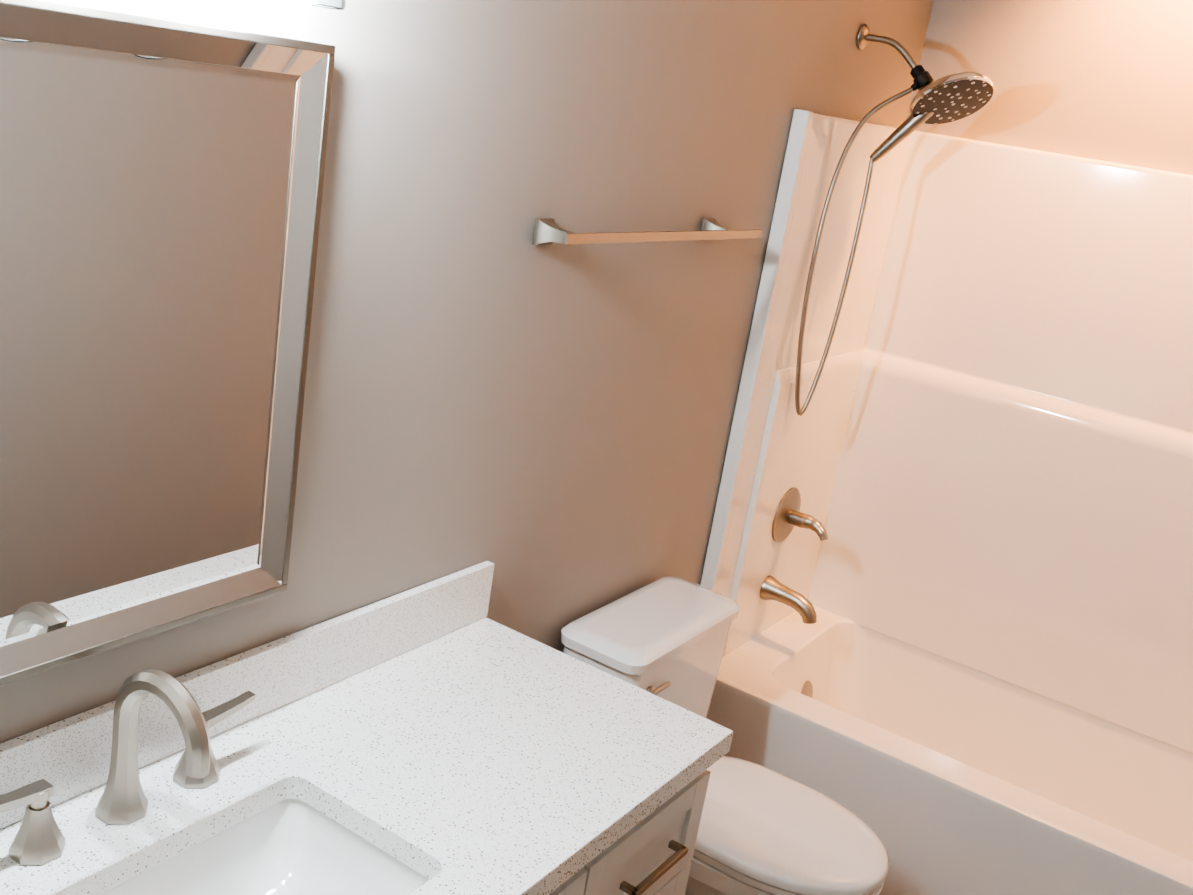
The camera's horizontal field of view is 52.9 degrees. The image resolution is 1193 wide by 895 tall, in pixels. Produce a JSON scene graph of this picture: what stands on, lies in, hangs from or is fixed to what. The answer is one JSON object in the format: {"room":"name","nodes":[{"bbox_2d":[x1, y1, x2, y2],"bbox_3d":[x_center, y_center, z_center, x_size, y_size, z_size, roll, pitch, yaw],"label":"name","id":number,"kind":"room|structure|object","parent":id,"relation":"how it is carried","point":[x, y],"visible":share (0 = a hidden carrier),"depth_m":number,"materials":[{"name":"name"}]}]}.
{"room":"bathroom","nodes":[
{"label":"bathroom","id":0,"kind":"room"},
{"bbox_2d":[0,0,933,742],"bbox_3d":[-0.688,-0.022,1.540,0.120,2.800,5.546,19,19,30],"label":"wall","id":1,"kind":"structure","parent":0,"point":[546,430],"depth_m":2.20,"materials":[{"name":"paint"}]},
{"bbox_2d":[0,0,335,684],"bbox_3d":[-0.605,-0.114,1.453,0.045,0.794,0.648,19,19,30],"label":"wall mirror","id":2,"kind":"object","parent":1,"relation":"attached to","point":[161,185],"visible":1,"depth_m":1.49,"materials":[{"name":"silver metal"}]},
{"bbox_2d":[0,561,494,828],"bbox_3d":[-0.699,0.416,1.627,0.021,0.114,1.762,19,19,30],"label":"backsplash","id":3,"kind":"structure","parent":1,"relation":"attached to","point":[72,754],"depth_m":1.87,"materials":[{"name":"white stone"}]},
{"bbox_2d":[278,0,345,9],"bbox_3d":[-0.472,-0.623,1.242,0.183,0.260,0.505,19,19,30],"label":"sconce","id":4,"kind":"object","parent":1,"relation":"attached to","point":[329,4],"visible":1,"depth_m":1.41,"materials":[{"name":"white glass"}]},
{"bbox_2d":[532,218,760,245],"bbox_3d":[0.134,-0.440,2.460,0.070,0.048,0.789,19,19,30],"label":"towel rail","id":5,"kind":"object","parent":1,"relation":"attached to","point":[548,231],"visible":0.98,"depth_m":2.30,"materials":[{"name":"silver metal"}]},
{"bbox_2d":[795,24,994,415],"bbox_3d":[0.751,-0.549,3.115,0.363,1.019,0.193,14,17,16],"label":"shower head","id":6,"kind":"object","parent":1,"relation":"attached to","point":[951,98],"visible":1,"depth_m":3.04},
{"bbox_2d":[907,0,1192,174],"bbox_3d":[1.481,-0.215,3.356,1.524,2.800,0.120,19,19,30],"label":"wall","id":7,"kind":"structure","parent":0,"point":[1108,80],"depth_m":3.25,"materials":[{"name":"paint"}]},
{"bbox_3d":[-0.009,1.630,1.451,2.824,0.060,5.626,19,19,30],"label":"floor","id":8,"kind":"structure","parent":0,"visible":0},
{"bbox_2d":[540,745,730,894],"bbox_3d":[-0.551,0.997,1.632,0.592,0.862,1.730,19,19,30],"label":"bathroom vanity","id":9,"kind":"object","parent":8,"relation":"on","point":[653,856],"depth_m":1.96,"materials":[{"name":"white paint"}]},
{"bbox_2d":[0,617,732,894],"bbox_3d":[-0.484,0.568,1.512,0.575,0.040,1.762,19,19,30],"label":"countertop","id":10,"kind":"structure","parent":9,"relation":"on","point":[486,756],"depth_m":1.82,"materials":[{"name":"white stone"}]},
{"bbox_2d":[0,669,255,864],"bbox_3d":[-0.570,0.397,1.550,0.189,0.234,0.428,19,19,30],"label":"faucet","id":11,"kind":"object","parent":10,"relation":"on","point":[39,838],"visible":1,"depth_m":1.52,"materials":[{"name":"silver metal"}]},
{"bbox_2d":[96,793,419,894],"bbox_3d":[-0.466,0.658,1.531,0.323,0.159,0.490,19,19,30],"label":"sink","id":12,"kind":"object","parent":10,"relation":"in","point":[289,847],"depth_m":1.72,"materials":[{"name":"white ceramic"}]},
{"bbox_2d":[561,576,888,894],"bbox_3d":[0.294,0.834,2.731,0.756,0.806,0.496,19,19,30],"label":"toilet","id":13,"kind":"object","parent":8,"relation":"on","point":[762,830],"visible":0.52,"depth_m":2.63,"materials":[{"name":"white ceramic"}]},
{"bbox_2d":[700,109,1192,894],"bbox_3d":[1.163,0.260,3.103,1.520,1.946,0.790,19,19,30],"label":"shower","id":14,"kind":"object","parent":8,"relation":"on","point":[978,675],"visible":0.77,"depth_m":3.36,"materials":[{"name":"white plastic"}]},
{"bbox_2d":[760,575,816,623],"bbox_3d":[0.564,0.442,3.464,0.171,0.094,0.074,19,19,30],"label":"tub spout","id":15,"kind":"object","parent":14,"relation":"attached to","point":[773,588],"visible":0.98,"depth_m":3.45,"materials":[{"name":"silver metal"}]},
{"bbox_2d":[772,487,827,542],"bbox_3d":[0.607,0.215,3.433,0.142,0.168,0.168,19,19,30],"label":"tub valve","id":16,"kind":"object","parent":14,"relation":"attached to","point":[789,516],"visible":1,"depth_m":3.42,"materials":[{"name":"silver metal"}]}
]}

